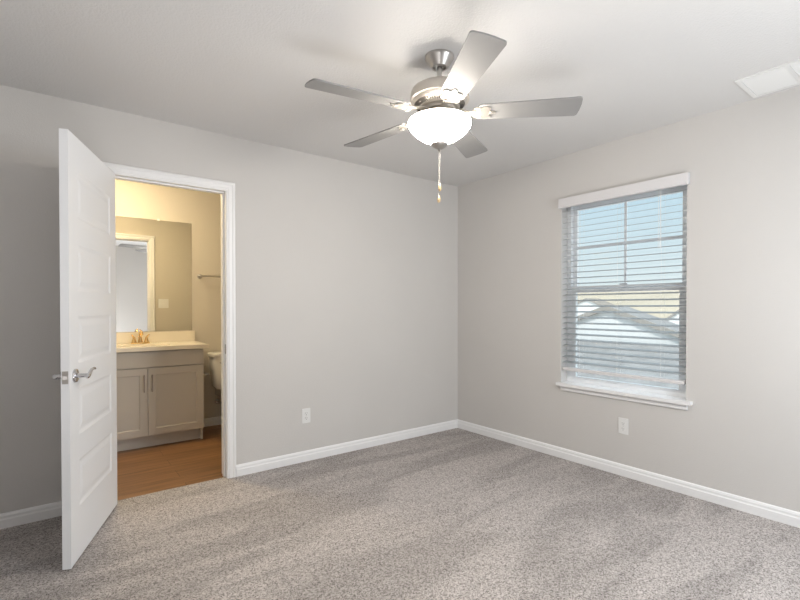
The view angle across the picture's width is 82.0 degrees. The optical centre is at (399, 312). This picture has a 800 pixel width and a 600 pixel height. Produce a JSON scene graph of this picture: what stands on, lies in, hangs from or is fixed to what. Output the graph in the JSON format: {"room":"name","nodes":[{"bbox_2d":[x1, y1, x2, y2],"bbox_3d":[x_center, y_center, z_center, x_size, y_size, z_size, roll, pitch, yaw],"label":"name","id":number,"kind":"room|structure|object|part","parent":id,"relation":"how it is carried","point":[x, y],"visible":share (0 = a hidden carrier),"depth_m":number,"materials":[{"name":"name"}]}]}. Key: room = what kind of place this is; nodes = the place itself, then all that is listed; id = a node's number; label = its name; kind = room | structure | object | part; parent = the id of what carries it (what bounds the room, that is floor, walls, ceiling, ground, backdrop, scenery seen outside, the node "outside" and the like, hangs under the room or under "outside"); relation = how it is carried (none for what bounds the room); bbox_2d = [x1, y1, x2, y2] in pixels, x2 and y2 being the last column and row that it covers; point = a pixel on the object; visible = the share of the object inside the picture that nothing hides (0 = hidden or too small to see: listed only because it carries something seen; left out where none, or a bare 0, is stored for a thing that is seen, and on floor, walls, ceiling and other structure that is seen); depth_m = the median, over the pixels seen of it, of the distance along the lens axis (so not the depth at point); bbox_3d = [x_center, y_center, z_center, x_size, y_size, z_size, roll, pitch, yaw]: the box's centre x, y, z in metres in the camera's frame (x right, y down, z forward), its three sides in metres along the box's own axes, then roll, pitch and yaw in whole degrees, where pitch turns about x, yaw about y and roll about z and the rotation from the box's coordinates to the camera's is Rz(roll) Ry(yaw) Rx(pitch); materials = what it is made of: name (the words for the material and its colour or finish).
{"room":"empty bedroom","nodes":[
{"label":"empty bedroom","id":0,"kind":"room"},
{"bbox_2d":[115,179,220,417],"bbox_3d":[-2.175,-0.003,4.659,2.120,2.540,0.120,0,1,-37],"label":"wall","id":1,"kind":"structure","parent":0,"point":[201,209],"depth_m":4.68,"materials":[{"name":"beige paint"}]},
{"bbox_2d":[115,216,191,331],"bbox_3d":[-2.467,-0.361,4.348,0.933,1.084,0.009,0,1,-37],"label":"wall mirror","id":2,"kind":"object","parent":1,"relation":"attached to","point":[154,257],"visible":0.52,"depth_m":4.42,"materials":[{"name":"clear mirror"}]},
{"bbox_2d":[116,331,194,343],"bbox_3d":[-2.474,0.238,4.341,1.013,0.104,0.020,0,1,-37],"label":"backsplash","id":3,"kind":"structure","parent":1,"relation":"attached to","point":[164,336],"depth_m":4.44,"materials":[{"name":"beige stone"}]},
{"bbox_2d":[197,274,220,278],"bbox_3d":[-1.776,-0.369,4.832,0.648,0.048,0.084,0,1,-37],"label":"towel bar","id":4,"kind":"object","parent":1,"relation":"attached to","point":[199,276],"visible":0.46,"depth_m":4.67,"materials":[{"name":"silver metal"}]},
{"bbox_2d":[204,416,221,426],"bbox_3d":[-1.742,1.127,4.919,0.890,0.083,0.014,0,1,-37],"label":"baseboard","id":5,"kind":"structure","parent":1,"relation":"attached to","point":[212,421],"depth_m":4.76,"materials":[{"name":"white paint"}]},
{"bbox_2d":[0,85,457,512],"bbox_3d":[-0.992,0.010,3.531,4.205,2.540,0.120,0,1,-37],"label":"wall","id":6,"kind":"structure","parent":0,"point":[347,272],"depth_m":3.51,"materials":[{"name":"beige paint"}]},
{"bbox_2d":[0,501,61,528],"bbox_3d":[-2.190,1.150,2.540,0.841,0.083,0.014,0,1,-37],"label":"baseboard","id":7,"kind":"structure","parent":6,"relation":"attached to","point":[51,510],"depth_m":2.61,"materials":[{"name":"white paint"}]},
{"bbox_2d":[52,128,116,569],"bbox_3d":[-1.645,0.170,2.470,0.150,2.029,0.764,0,1,-17],"label":"door","id":8,"kind":"structure","parent":6,"relation":"in","point":[88,374],"depth_m":2.33,"materials":[{"name":"white paint"}]},
{"bbox_3d":[-1.540,0.300,2.116,0.025,0.058,0.002,0,1,-17],"label":"latch plate","id":9,"kind":"part","parent":8,"relation":"part of","materials":[{"name":"silver metal"}]},
{"bbox_3d":[-1.536,0.299,2.183,0.012,0.066,0.066,0,1,-17],"label":"handle","id":10,"kind":"part","parent":8,"relation":"part of","materials":[{"name":"silver metal"}]},
{"bbox_3d":[-1.508,0.294,2.243,0.024,0.046,0.124,0,1,-17],"label":"lever","id":11,"kind":"part","parent":8,"relation":"part of","materials":[{"name":"silver metal"}]},
{"bbox_2d":[103,162,235,477],"bbox_3d":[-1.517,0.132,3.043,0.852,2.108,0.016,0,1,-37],"label":"trim","id":12,"kind":"structure","parent":6,"relation":"attached to","point":[116,168],"depth_m":3.28,"materials":[{"name":"white paint"}]},
{"bbox_2d":[302,408,309,423],"bbox_3d":[-0.744,0.819,3.650,0.072,0.116,0.008,0,1,-37],"label":"wall outlet","id":13,"kind":"object","parent":6,"relation":"attached to","point":[305,412],"visible":1,"depth_m":3.65,"materials":[{"name":"white plastic"}]},
{"bbox_2d":[236,419,457,476],"bbox_3d":[-0.294,1.133,3.994,2.230,0.083,0.014,0,1,-37],"label":"baseboard","id":14,"kind":"structure","parent":6,"relation":"attached to","point":[317,453],"depth_m":3.82,"materials":[{"name":"white paint"}]},
{"bbox_2d":[0,0,799,186],"bbox_3d":[-0.210,-1.308,2.497,4.205,0.120,5.920,0,1,-37],"label":"ceiling","id":15,"kind":"structure","parent":0,"point":[242,69],"depth_m":2.27,"materials":[{"name":"white paint"}]},
{"bbox_2d":[305,30,582,202],"bbox_3d":[0.161,-0.891,2.250,1.267,0.708,1.267,0,1,-37],"label":"ceiling fan","id":16,"kind":"object","parent":15,"relation":"hanging from","point":[440,121],"visible":1,"depth_m":2.14,"materials":[{"name":"silver metal"}]},
{"bbox_3d":[-0.178,-0.966,2.043,0.475,0.033,0.139,0,1,-28],"label":"blade","id":17,"kind":"part","parent":16,"relation":"part of","materials":[{"name":"grey wood"}]},
{"bbox_3d":[-0.114,-0.972,2.536,0.475,0.033,0.139,1,1,44],"label":"blade","id":18,"kind":"part","parent":16,"relation":"part of","materials":[{"name":"grey wood"}]},
{"bbox_3d":[0.193,-1.011,2.244,0.268,0.032,0.268,0,1,-37],"label":"vent plate","id":19,"kind":"part","parent":16,"relation":"part of","materials":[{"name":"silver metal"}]},
{"bbox_3d":[0.193,-0.879,2.246,0.307,0.108,0.307,0,1,-37],"label":"lamp shade","id":20,"kind":"part","parent":16,"relation":"part of","materials":[{"name":"white glass"}]},
{"bbox_3d":[0.375,-0.973,2.626,0.139,0.033,0.475,0,1,26],"label":"blade","id":21,"kind":"part","parent":16,"relation":"part of","materials":[{"name":"grey wood"}]},
{"bbox_3d":[0.270,-0.964,1.829,0.139,0.033,0.475,0,1,-10],"label":"blade","id":22,"kind":"part","parent":16,"relation":"part of","materials":[{"name":"grey wood"}]},
{"bbox_3d":[0.612,-0.968,2.189,0.475,0.033,0.139,0,1,8],"label":"blade","id":23,"kind":"part","parent":16,"relation":"part of","materials":[{"name":"grey wood"}]},
{"bbox_2d":[734,59,799,97],"bbox_3d":[2.055,-1.243,2.400,0.316,0.008,0.432,0,1,-37],"label":"ceiling vent","id":24,"kind":"object","parent":15,"relation":"in","point":[787,75],"visible":1,"depth_m":2.46,"materials":[{"name":"white plastic"}]},
{"bbox_2d":[0,424,799,599],"bbox_3d":[-0.210,1.252,2.526,4.205,0.120,5.920,0,1,-37],"label":"floor","id":25,"kind":"structure","parent":0,"point":[457,513],"depth_m":2.45,"materials":[{"name":"beige carpet"}]},
{"bbox_2d":[116,348,208,451],"bbox_3d":[-2.280,0.752,4.167,0.994,0.848,0.514,0,1,-37],"label":"vanity cabinet","id":26,"kind":"object","parent":25,"relation":"on","point":[160,393],"visible":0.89,"depth_m":4.03,"materials":[{"name":"grey paint"}]},
{"bbox_3d":[-2.361,0.773,3.834,0.456,0.583,0.019,0,1,-37],"label":"cabinet door","id":27,"kind":"part","parent":26,"relation":"part of","materials":[{"name":"grey paint"}]},
{"bbox_3d":[-2.179,0.405,3.969,0.914,0.135,0.019,0,1,-37],"label":"false drawer","id":28,"kind":"part","parent":26,"relation":"part of","materials":[{"name":"grey paint"}]},
{"bbox_2d":[116,331,208,352],"bbox_3d":[-2.321,0.304,4.142,1.013,0.231,0.524,0,1,-37],"label":"countertop","id":29,"kind":"structure","parent":26,"relation":"on","point":[164,340],"depth_m":4.29,"materials":[{"name":"beige stone"}]},
{"bbox_2d":[131,330,149,343],"bbox_3d":[-2.413,0.223,4.261,0.134,0.134,0.143,0,1,-2],"label":"bathroom faucet","id":30,"kind":"object","parent":29,"relation":"on","point":[140,341],"visible":1,"depth_m":4.27,"materials":[{"name":"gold metal"}]},
{"bbox_3d":[-2.388,0.220,4.245,0.040,0.114,0.131,0,1,-37],"label":"spout","id":31,"kind":"part","parent":30,"relation":"part of","materials":[{"name":"beige metal"}]},
{"bbox_3d":[-2.416,0.283,4.282,0.156,0.014,0.052,0,1,-37],"label":"plate","id":32,"kind":"part","parent":30,"relation":"part of","materials":[{"name":"beige metal"}]},
{"bbox_3d":[-1.996,0.770,4.113,0.454,0.583,0.019,0,1,-37],"label":"cabinet door","id":33,"kind":"part","parent":26,"relation":"part of","materials":[{"name":"grey paint"}]},
{"bbox_2d":[207,351,220,399],"bbox_3d":[-1.583,0.788,4.569,0.472,0.764,0.704,0,1,-37],"label":"toilet","id":34,"kind":"object","parent":25,"relation":"on","point":[214,357],"visible":0.2,"depth_m":4.59,"materials":[{"name":"white ceramic"}]},
{"bbox_3d":[-1.733,0.425,4.760,0.472,0.040,0.212,0,1,-37],"label":"tank lid","id":35,"kind":"part","parent":34,"relation":"part of","materials":[{"name":"white ceramic"}]},
{"bbox_3d":[-1.734,0.608,4.764,0.444,0.325,0.194,0,1,-37],"label":"tank","id":36,"kind":"part","parent":34,"relation":"part of","materials":[{"name":"white ceramic"}]},
{"bbox_2d":[458,86,799,511],"bbox_3d":[1.923,0.016,3.055,0.160,2.540,4.185,0,1,-37],"label":"wall","id":37,"kind":"structure","parent":0,"point":[739,435],"depth_m":2.98,"materials":[{"name":"beige paint"}]},
{"bbox_2d":[618,417,627,434],"bbox_3d":[1.614,0.822,3.328,0.008,0.116,0.072,0,1,-37],"label":"wall outlet","id":38,"kind":"object","parent":37,"relation":"attached to","point":[622,422],"visible":1,"depth_m":3.33,"materials":[{"name":"white plastic"}]},
{"bbox_2d":[556,185,692,409],"bbox_3d":[1.637,-0.130,3.388,0.197,1.524,0.982,0,1,-37],"label":"window","id":39,"kind":"structure","parent":37,"relation":"in","point":[633,392],"depth_m":3.42,"materials":[{"name":"white plastic"}]},
{"bbox_2d":[558,172,689,384],"bbox_3d":[1.596,-0.217,3.364,0.094,1.379,0.944,0,1,-37],"label":"window blind","id":40,"kind":"object","parent":39,"relation":"attached to","point":[681,179],"visible":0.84,"depth_m":3.30,"materials":[{"name":"white plastic"}]},
{"bbox_3d":[1.428,-0.205,3.615,0.055,1.292,0.001,0,1,-37],"label":"ladder cord","id":41,"kind":"part","parent":40,"relation":"part of","materials":[{"name":"white fabric"}]},
{"bbox_3d":[1.609,-0.202,3.379,0.055,1.292,0.001,0,1,-37],"label":"ladder cord","id":42,"kind":"part","parent":40,"relation":"part of","materials":[{"name":"white fabric"}]},
{"bbox_3d":[1.609,0.458,3.387,0.052,0.028,0.900,0,1,-37],"label":"rail","id":43,"kind":"part","parent":40,"relation":"part of","materials":[{"name":"white plastic"}]},
{"bbox_3d":[1.760,-0.640,3.122,0.004,0.410,0.016,0,1,-37],"label":"tilt cord","id":44,"kind":"part","parent":40,"relation":"part of","materials":[{"name":"white plastic"}]},
{"bbox_3d":[1.794,-0.199,3.139,0.055,1.292,0.001,0,1,-37],"label":"ladder cord","id":45,"kind":"part","parent":40,"relation":"part of","materials":[{"name":"white fabric"}]},
{"bbox_3d":[1.609,0.581,3.374,0.126,0.022,0.982,0,1,-37],"label":"sill","id":46,"kind":"part","parent":39,"relation":"part of","materials":[{"name":"white paint"}]},
{"bbox_3d":[1.665,0.164,3.426,0.026,0.741,0.848,0,1,-37],"label":"sash","id":47,"kind":"part","parent":39,"relation":"part of","materials":[{"name":"white plastic"}]},
{"bbox_3d":[1.688,-0.512,3.436,0.028,0.691,0.848,0,1,-37],"label":"sash","id":48,"kind":"part","parent":39,"relation":"part of","materials":[{"name":"white plastic"}]},
{"bbox_2d":[458,419,799,527],"bbox_3d":[1.817,1.144,3.062,0.014,0.083,4.065,0,1,-37],"label":"baseboard","id":49,"kind":"structure","parent":37,"relation":"attached to","point":[772,512],"depth_m":3.16,"materials":[{"name":"white paint"}]},
{"label":"outside","id":50,"kind":"structure","parent":0,"visible":0},
{"bbox_3d":[74.326,3.016,120.098,255.895,0.300,340.000,0,1,-37],"label":"ground","id":51,"kind":"structure","parent":50,"visible":0},
{"bbox_2d":[577,298,613,315],"bbox_3d":[27.438,0.722,65.435,3.610,5.520,10.900,0,1,-37],"label":"house","id":52,"kind":"structure","parent":51,"relation":"on","point":[579,302],"depth_m":64.46,"materials":[{"name":"white paint"}]},
{"bbox_2d":[577,307,678,388],"bbox_3d":[9.411,1.825,20.857,7.300,4.320,13.000,0,1,-37],"label":"house","id":53,"kind":"structure","parent":51,"relation":"on","point":[629,315],"depth_m":20.79,"materials":[{"name":"white paint"}]},
{"bbox_2d":[667,310,678,324],"bbox_3d":[31.621,0.650,45.198,5.610,6.120,8.900,0,1,-37],"label":"house","id":54,"kind":"structure","parent":51,"relation":"on","point":[671,315],"depth_m":46.14,"materials":[{"name":"white paint"}]},
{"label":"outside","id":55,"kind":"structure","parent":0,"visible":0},
{"bbox_2d":[578,290,678,317],"bbox_3d":[112.884,-3.894,174.819,260.000,12.686,460.000,0,1,-37],"label":"hill","id":56,"kind":"structure","parent":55,"point":[669,295],"depth_m":91.95,"materials":[{"name":"beige plant"}]}
]}

